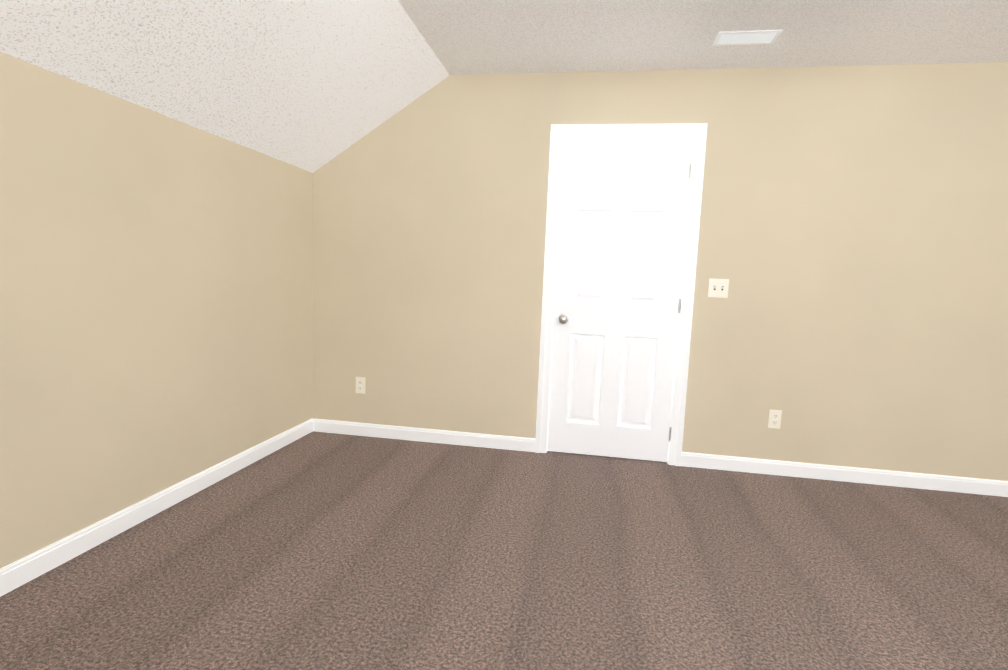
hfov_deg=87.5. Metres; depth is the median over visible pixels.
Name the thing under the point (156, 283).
wall
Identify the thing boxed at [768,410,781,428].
electrical outlet
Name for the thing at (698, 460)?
baseboard
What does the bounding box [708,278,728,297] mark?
light switch
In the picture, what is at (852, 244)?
wall
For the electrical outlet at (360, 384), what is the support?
attached to the wall at (852, 244)
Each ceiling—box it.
[0,0,448,172]
[398,0,1007,74]
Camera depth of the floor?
2.06 m
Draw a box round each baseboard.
[0,418,315,596]
[316,419,535,451]
[681,452,1007,496]
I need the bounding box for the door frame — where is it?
[535,123,707,465]
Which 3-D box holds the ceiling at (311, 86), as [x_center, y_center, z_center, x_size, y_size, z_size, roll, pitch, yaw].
[-1.363,-1.127,0.429,0.970,0.733,6.650,3,6,9]
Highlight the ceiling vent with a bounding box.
[713,29,782,45]
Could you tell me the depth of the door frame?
3.30 m
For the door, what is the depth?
3.35 m
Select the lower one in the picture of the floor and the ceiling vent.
the floor
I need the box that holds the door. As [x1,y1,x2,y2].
[547,139,691,461]
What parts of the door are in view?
knob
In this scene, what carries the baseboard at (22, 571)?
attached to the wall at (156, 283)
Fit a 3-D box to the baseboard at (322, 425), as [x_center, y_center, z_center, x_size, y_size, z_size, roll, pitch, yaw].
[-0.571,0.693,3.653,1.587,0.090,0.014,3,6,9]
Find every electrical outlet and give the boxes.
[356,377,364,393]
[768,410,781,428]
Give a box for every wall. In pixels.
[0,52,312,568]
[312,62,1007,480]
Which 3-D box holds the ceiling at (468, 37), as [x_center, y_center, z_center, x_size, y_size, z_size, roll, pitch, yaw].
[0.846,-1.313,0.031,3.490,0.100,6.650,3,6,9]
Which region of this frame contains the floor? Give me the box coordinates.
[0,431,1007,669]

